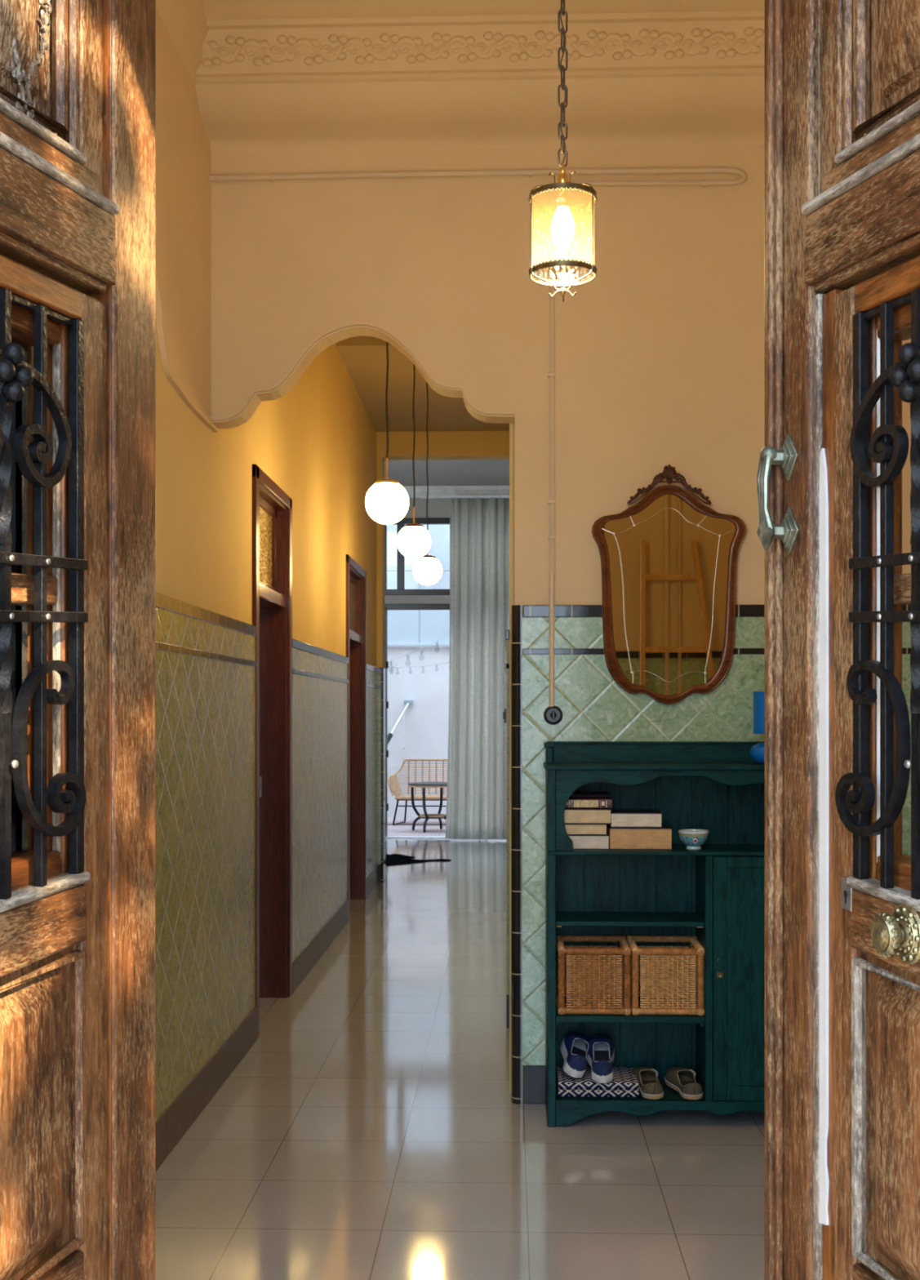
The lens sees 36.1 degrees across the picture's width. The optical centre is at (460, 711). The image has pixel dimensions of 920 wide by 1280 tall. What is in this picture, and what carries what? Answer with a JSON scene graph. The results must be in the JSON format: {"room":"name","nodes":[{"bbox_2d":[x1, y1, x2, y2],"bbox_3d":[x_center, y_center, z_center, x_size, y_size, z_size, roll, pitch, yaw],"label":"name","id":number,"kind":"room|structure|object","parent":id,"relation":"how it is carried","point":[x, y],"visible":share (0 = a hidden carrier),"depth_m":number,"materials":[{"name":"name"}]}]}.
{"room":"house entrance hallway","nodes":[
{"label":"house entrance hallway","id":0,"kind":"room"},
{"bbox_2d":[21,7,378,1278],"bbox_3d":[-0.973,-0.630,6.498,0.219,4.100,11.020,0,0,2],"label":"wall","id":1,"kind":"structure","parent":0,"point":[317,442],"depth_m":5.37,"materials":[{"name":"paint"}]},
{"bbox_2d":[155,0,207,84],"bbox_3d":[-0.948,-2.280,3.085,0.072,0.200,3.700,0,0,2],"label":"trim","id":2,"kind":"structure","parent":1,"relation":"attached to","point":[185,20],"depth_m":4.66,"materials":[{"name":"beige paint"}]},
{"bbox_2d":[252,464,292,1039],"bbox_3d":[-0.970,0.175,6.603,0.218,2.490,1.010,0,0,2],"label":"door","id":3,"kind":"structure","parent":1,"relation":"in","point":[272,508],"depth_m":7.02,"materials":[{"name":"brown wood"}]},
{"bbox_2d":[346,554,366,919],"bbox_3d":[-0.844,0.175,10.186,0.218,2.490,1.200,0,0,2],"label":"door","id":4,"kind":"structure","parent":1,"relation":"in","point":[356,576],"depth_m":10.69,"materials":[{"name":"brown wood"}]},
{"bbox_2d":[387,817,445,835],"bbox_3d":[0.219,1.500,17.638,6.000,0.120,3.530,0,0,2],"label":"floor","id":5,"kind":"structure","parent":0,"point":[433,826],"depth_m":17.51,"materials":[{"name":"tile"}]},
{"bbox_2d":[387,823,445,825],"bbox_3d":[0.233,1.438,18.028,6.000,0.008,0.050,0,0,2],"label":"trim","id":6,"kind":"structure","parent":5,"relation":"on","point":[388,824],"depth_m":18.07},
{"bbox_2d":[387,759,448,825],"bbox_3d":[-0.227,1.024,18.145,1.375,0.827,0.579,0,0,2],"label":"loveseat","id":7,"kind":"object","parent":5,"relation":"on","point":[393,781],"visible":0.59,"depth_m":18.34,"materials":[{"name":"beige wicker"}]},
{"bbox_2d":[407,782,447,832],"bbox_3d":[-0.330,1.152,17.122,0.612,0.579,0.612,0,0,2],"label":"patio table","id":8,"kind":"object","parent":5,"relation":"on","point":[415,784],"visible":0.8,"depth_m":17.04,"materials":[{"name":"metal"}]},
{"bbox_2d":[420,817,444,818],"bbox_3d":[-0.330,1.272,17.122,0.310,0.023,0.310,0,0,2],"label":"shelf","id":9,"kind":"object","parent":8,"relation":"attached to","point":[420,817],"depth_m":16.98,"materials":[{"name":"brown wood"}]},
{"bbox_2d":[386,524,449,817],"bbox_3d":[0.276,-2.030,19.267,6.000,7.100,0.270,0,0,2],"label":"window","id":10,"kind":"structure","parent":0,"point":[426,721],"depth_m":19.23,"materials":[{"name":"glass"}]},
{"bbox_2d":[387,700,413,748],"bbox_3d":[-0.825,0.173,18.732,0.156,0.665,1.064,0,0,15],"label":"awning arm","id":11,"kind":"object","parent":10,"relation":"attached to","point":[407,703],"visible":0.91,"depth_m":18.96,"materials":[{"name":"white metal"}]},
{"bbox_2d":[335,335,509,431],"bbox_3d":[-0.252,-2.535,8.644,1.510,0.390,6.680,0,0,2],"label":"ceiling","id":12,"kind":"structure","parent":0,"point":[364,357],"depth_m":10.47,"materials":[{"name":"paint"}]},
{"bbox_2d":[364,342,408,524],"bbox_3d":[-0.331,-1.726,6.416,0.200,1.748,0.200,0,0,2],"label":"globe pendant","id":13,"kind":"object","parent":12,"relation":"hanging from","point":[386,502],"visible":0.88,"depth_m":6.35,"materials":[{"name":"white glass"}]},
{"bbox_2d":[396,363,431,558],"bbox_3d":[-0.268,-1.746,8.214,0.200,1.708,0.200,0,0,2],"label":"globe pendant","id":14,"kind":"object","parent":12,"relation":"hanging from","point":[413,540],"visible":0.91,"depth_m":8.15,"materials":[{"name":"white glass"}]},
{"bbox_2d":[413,382,442,585],"bbox_3d":[-0.221,-1.599,9.564,0.200,1.482,0.200,0,0,2],"label":"globe pendant","id":15,"kind":"object","parent":12,"relation":"hanging from","point":[427,569],"visible":0.94,"depth_m":9.51,"materials":[{"name":"white glass"}]},
{"bbox_2d":[376,431,509,882],"bbox_3d":[-0.038,-0.530,11.874,1.310,3.900,0.230,0,0,2],"label":"wall","id":16,"kind":"structure","parent":0,"point":[442,445],"depth_m":11.79,"materials":[{"name":"paint"}]},
{"bbox_2d":[384,459,509,486],"bbox_3d":[0.291,-2.630,13.993,4.800,0.200,4.050,0,0,2],"label":"ceiling","id":17,"kind":"structure","parent":0,"point":[488,472],"depth_m":14.96,"materials":[{"name":"grey paint"}]},
{"bbox_2d":[418,495,509,839],"bbox_3d":[0.248,-0.496,15.611,1.400,3.792,0.112,0,0,2],"label":"curtain","id":18,"kind":"object","parent":17,"relation":"hanging from","point":[479,526],"visible":0.84,"depth_m":15.61,"materials":[{"name":"grey fabric"}]},
{"bbox_2d":[384,497,509,604],"bbox_3d":[0.360,-0.580,15.942,4.800,4.000,0.150,0,0,2],"label":"wall","id":19,"kind":"structure","parent":0,"point":[437,508],"depth_m":15.89,"materials":[{"name":"grey paint"}]},
{"bbox_2d":[384,517,449,595],"bbox_3d":[-0.002,-1.748,15.900,1.720,0.865,0.080,0,0,2],"label":"window","id":20,"kind":"structure","parent":19,"relation":"in","point":[400,590],"depth_m":15.88,"materials":[{"name":"black glass"}]},
{"bbox_2d":[384,604,449,838],"bbox_3d":[-0.002,0.102,15.909,1.720,2.635,0.141,0,0,2],"label":"door","id":21,"kind":"structure","parent":19,"relation":"in","point":[387,606],"depth_m":15.89,"materials":[{"name":"grey metal"},{"name":"clear glass"}]},
{"bbox_2d":[402,485,509,497],"bbox_3d":[0.356,-2.470,15.830,4.800,0.120,0.075,0,0,2],"label":"trim","id":22,"kind":"structure","parent":19,"relation":"attached to","point":[419,490],"depth_m":15.82,"materials":[{"name":"white paint"}]},
{"bbox_2d":[505,423,514,1093],"bbox_3d":[0.393,-0.630,8.607,0.219,4.100,6.710,0,0,2],"label":"wall","id":23,"kind":"structure","parent":0,"point":[508,632],"depth_m":5.26,"materials":[{"name":"paint"}]},
{"bbox_2d":[502,708,506,722],"bbox_3d":[0.254,0.020,7.936,0.022,0.080,0.080,0,0,2],"label":"light switch","id":24,"kind":"object","parent":23,"relation":"attached to","point":[504,712],"visible":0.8,"depth_m":7.90,"materials":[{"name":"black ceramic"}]},
{"bbox_2d":[155,838,898,1279],"bbox_3d":[0.095,1.480,8.412,4.800,0.120,14.920,0,0,2],"label":"floor","id":25,"kind":"structure","parent":0,"point":[371,1128],"depth_m":4.56,"materials":[{"name":"tile"}]},
{"bbox_2d":[385,853,451,866],"bbox_3d":[-0.742,1.416,13.592,0.849,0.006,1.101,0,0,-45],"label":"cowhide rug","id":26,"kind":"object","parent":25,"relation":"on","point":[393,859],"visible":0.85,"depth_m":13.49,"materials":[{"name":"black fur"}]},
{"bbox_2d":[543,741,764,1127],"bbox_3d":[0.764,0.763,4.945,0.937,1.314,0.299,0,0,2],"label":"cabinet","id":27,"kind":"object","parent":25,"relation":"on","point":[713,893],"visible":0.66,"depth_m":4.96,"materials":[{"name":"teal wood"}]},
{"bbox_2d":[568,831,609,849],"bbox_3d":[0.432,0.450,4.953,0.174,0.050,0.156,0,0,2],"label":"book","id":28,"kind":"object","parent":27,"relation":"on","point":[580,842],"visible":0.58,"depth_m":4.88,"materials":[{"name":"paper"}]},
{"bbox_2d":[564,823,607,835],"bbox_3d":[0.423,0.406,4.955,0.176,0.039,0.156,0,0,2],"label":"book","id":29,"kind":"object","parent":28,"relation":"on","point":[571,828],"visible":0.52,"depth_m":4.88,"materials":[{"name":"paper"}]},
{"bbox_2d":[564,808,611,823],"bbox_3d":[0.432,0.361,4.953,0.188,0.051,0.156,0,0,2],"label":"book","id":30,"kind":"object","parent":29,"relation":"on","point":[571,815],"visible":0.58,"depth_m":4.88,"materials":[{"name":"paper"}]},
{"bbox_2d":[564,796,612,808],"bbox_3d":[0.437,0.317,4.952,0.183,0.037,0.152,0,0,2],"label":"book","id":31,"kind":"object","parent":30,"relation":"on","point":[572,802],"visible":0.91,"depth_m":4.88,"materials":[{"name":"paper"}]},
{"bbox_2d":[569,791,609,797],"bbox_3d":[0.436,0.290,4.963,0.168,0.014,0.150,0,0,2],"label":"book","id":32,"kind":"object","parent":31,"relation":"on","point":[575,794],"visible":0.56,"depth_m":4.89,"materials":[{"name":"fabric"}]},
{"bbox_2d":[555,935,631,1015],"bbox_3d":[0.466,0.921,4.959,0.252,0.243,0.218,0,0,2],"label":"wicker basket","id":33,"kind":"object","parent":27,"relation":"on","point":[600,974],"visible":0.99,"depth_m":4.86,"materials":[{"name":"brown wicker"}]},
{"bbox_2d":[556,1066,639,1097],"bbox_3d":[0.480,1.299,4.963,0.276,0.054,0.217,0,0,2],"label":"folded cloth","id":34,"kind":"object","parent":27,"relation":"on","point":[624,1083],"visible":0.92,"depth_m":4.86,"materials":[{"name":"fabric"}]},
{"bbox_2d":[560,1031,589,1078],"bbox_3d":[0.409,1.200,4.969,0.108,0.124,0.260,0,0,2],"label":"shoe","id":35,"kind":"object","parent":34,"relation":"on","point":[572,1047],"visible":1,"depth_m":4.94,"materials":[{"name":"blue fabric"}]},
{"bbox_2d":[585,1034,614,1083],"bbox_3d":[0.493,1.209,4.949,0.103,0.125,0.264,0,0,2],"label":"shoe","id":36,"kind":"object","parent":34,"relation":"on","point":[600,1057],"visible":1,"depth_m":4.93,"materials":[{"name":"blue fabric"}]},
{"bbox_2d":[555,911,704,926],"bbox_3d":[0.588,0.728,4.970,0.509,0.016,0.236,0,0,2],"label":"shelf","id":37,"kind":"object","parent":27,"relation":"attached to","point":[562,918],"depth_m":4.91,"materials":[{"name":"teal paint"}]},
{"bbox_2d":[555,1002,705,1023],"bbox_3d":[0.587,1.053,4.961,0.509,0.022,0.254,0,0,2],"label":"shelf","id":38,"kind":"object","parent":27,"relation":"attached to","point":[587,1018],"depth_m":4.84,"materials":[{"name":"teal paint"}]},
{"bbox_2d":[606,824,672,849],"bbox_3d":[0.626,0.438,4.946,0.218,0.075,0.156,0,0,2],"label":"book","id":39,"kind":"object","parent":27,"relation":"on","point":[620,838],"visible":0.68,"depth_m":4.87,"materials":[{"name":"paper"}]},
{"bbox_2d":[607,809,662,827],"bbox_3d":[0.611,0.373,4.944,0.179,0.051,0.156,0,0,2],"label":"book","id":40,"kind":"object","parent":39,"relation":"on","point":[619,818],"visible":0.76,"depth_m":4.87,"materials":[{"name":"paper"}]},
{"bbox_2d":[555,1080,727,1101],"bbox_3d":[0.764,1.336,4.951,0.864,0.018,0.262,0,0,2],"label":"shelf","id":41,"kind":"object","parent":27,"relation":"attached to","point":[670,1094],"depth_m":4.84,"materials":[{"name":"teal paint"}]},
{"bbox_2d":[631,1066,663,1099],"bbox_3d":[0.650,1.288,4.952,0.110,0.075,0.253,0,0,2],"label":"espadrille","id":42,"kind":"object","parent":27,"relation":"on","point":[650,1087],"visible":0.87,"depth_m":4.92,"materials":[{"name":"green fabric"}]},
{"bbox_2d":[548,844,764,855],"bbox_3d":[0.764,0.482,4.945,0.913,0.014,0.274,0,0,2],"label":"shelf","id":43,"kind":"object","parent":27,"relation":"attached to","point":[553,849],"depth_m":4.83,"materials":[{"name":"teal paint"}]},
{"bbox_2d":[626,935,704,1015],"bbox_3d":[0.718,0.920,4.953,0.249,0.243,0.218,0,0,2],"label":"wicker basket","id":44,"kind":"object","parent":27,"relation":"on","point":[659,974],"visible":0.94,"depth_m":4.86,"materials":[{"name":"wicker"}]},
{"bbox_2d":[664,1066,703,1100],"bbox_3d":[0.790,1.288,4.947,0.107,0.075,0.253,0,0,-14],"label":"espadrille","id":45,"kind":"object","parent":27,"relation":"on","point":[682,1079],"visible":1,"depth_m":4.93,"materials":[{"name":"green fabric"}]},
{"bbox_2d":[678,829,709,849],"bbox_3d":[0.811,0.443,4.905,0.107,0.064,0.107,0,0,2],"label":"porcelain bowl","id":46,"kind":"object","parent":27,"relation":"on","point":[693,839],"visible":1,"depth_m":4.87,"materials":[{"name":"teal ceramic"}]},
{"bbox_2d":[750,691,764,764],"bbox_3d":[1.084,0.055,4.945,0.136,0.253,0.136,0,0,2],"label":"lamp","id":47,"kind":"object","parent":27,"relation":"on","point":[757,752],"visible":0.34,"depth_m":4.91,"materials":[{"name":"ceramic"}]},
{"bbox_2d":[210,144,911,1104],"bbox_3d":[0.347,-0.530,5.186,2.590,3.900,0.151,0,0,2],"label":"wall","id":48,"kind":"structure","parent":0,"point":[659,357],"depth_m":5.13,"materials":[{"name":"beige paint"}]},
{"bbox_2d":[209,166,746,186],"bbox_3d":[0.034,-1.932,5.124,1.998,0.074,0.030,0,0,2],"label":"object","id":49,"kind":"object","parent":48,"relation":"attached to","point":[658,171],"visible":0.97,"depth_m":5.11,"materials":[{"name":"beige paint"}]},
{"bbox_2d":[195,0,866,152],"bbox_3d":[0.340,-2.215,4.886,2.563,0.330,0.490,0,0,2],"label":"trim","id":50,"kind":"structure","parent":48,"relation":"attached to","point":[272,75],"depth_m":4.86,"materials":[{"name":"beige paint"}]},
{"bbox_2d":[547,182,555,706],"bbox_3d":[0.332,-0.967,5.116,0.027,1.899,0.031,0,0,2],"label":"conduit pipe","id":51,"kind":"object","parent":48,"relation":"attached to","point":[551,375],"visible":1,"depth_m":5.11,"materials":[{"name":"beige metal"}]},
{"bbox_2d":[543,705,563,724],"bbox_3d":[0.337,0.012,5.098,0.070,0.070,0.038,0,0,2],"label":"switch","id":52,"kind":"object","parent":48,"relation":"attached to","point":[553,715],"visible":1,"depth_m":5.10,"materials":[{"name":"black ceramic"}]},
{"bbox_2d":[591,464,746,704],"bbox_3d":[0.752,-0.457,5.081,0.554,0.863,0.043,0,0,2],"label":"wall mirror","id":53,"kind":"object","parent":48,"relation":"attached to","point":[668,560],"visible":1,"depth_m":5.09,"materials":[{"name":"brown wood"}]},
{"bbox_3d":[0.279,-2.455,3.112,2.960,0.150,4.340,0,0,2],"label":"ceiling","id":54,"kind":"structure","parent":0,"visible":0},
{"bbox_2d":[528,0,596,302],"bbox_3d":[0.242,-1.695,3.299,0.163,1.458,0.160,0,0,26],"label":"pendant lantern","id":55,"kind":"object","parent":54,"relation":"hanging from","point":[562,226],"visible":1,"depth_m":3.30,"materials":[{"name":"metal"}]},
{"bbox_3d":[-2.827,-2.030,17.820,0.100,7.100,3.380,0,0,2],"label":"wall","id":56,"kind":"structure","parent":0,"visible":0},
{"bbox_2d":[388,662,448,675],"bbox_3d":[0.256,-0.854,18.703,6.001,0.718,0.040,0,0,2],"label":"string lights","id":57,"kind":"object","parent":56,"relation":"hanging from","point":[447,662],"visible":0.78,"depth_m":18.73,"materials":[{"name":"plastic"}]},
{"bbox_2d":[388,626,449,672],"bbox_3d":[0.229,-1.067,17.903,6.001,1.203,0.064,0,0,2],"label":"string lights","id":58,"kind":"object","parent":56,"relation":"hanging from","point":[437,642],"visible":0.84,"depth_m":17.93,"materials":[{"name":"metal"}]},
{"bbox_3d":[0.038,-0.820,1.074,12.000,4.720,0.250,0,0,2],"label":"wall","id":59,"kind":"structure","parent":0,"visible":0},
{"bbox_2d":[27,344,31,851],"bbox_3d":[-0.587,-0.139,1.607,0.031,0.720,0.355,0,0,14],"label":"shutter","id":60,"kind":"object","parent":59,"relation":"attached to","point":[29,346],"depth_m":1.77,"materials":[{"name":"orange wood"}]},
{"bbox_2d":[0,0,155,1279],"bbox_3d":[-0.548,-0.119,1.590,0.124,3.042,0.774,0,0,14],"label":"door leaf","id":61,"kind":"structure","parent":59,"relation":"in","point":[77,204],"depth_m":1.75,"materials":[{"name":"brown wood"}]},
{"bbox_2d":[0,288,88,899],"bbox_3d":[-0.513,-0.134,1.588,0.090,0.706,0.351,0,0,2],"label":"iron grille","id":62,"kind":"object","parent":61,"relation":"attached to","point":[55,463],"depth_m":1.70,"materials":[{"name":"metal"}]},
{"bbox_2d":[755,0,919,1279],"bbox_3d":[0.524,-0.119,1.581,0.114,3.042,0.768,0,0,-14],"label":"door leaf","id":63,"kind":"structure","parent":59,"relation":"in","point":[842,205],"depth_m":1.74,"materials":[{"name":"brown wood"}]},
{"bbox_2d":[835,288,919,899],"bbox_3d":[0.511,-0.134,1.587,0.105,0.702,0.323,0,0,2],"label":"iron grille","id":64,"kind":"object","parent":63,"relation":"attached to","point":[875,372],"depth_m":1.70,"materials":[{"name":"metal"}]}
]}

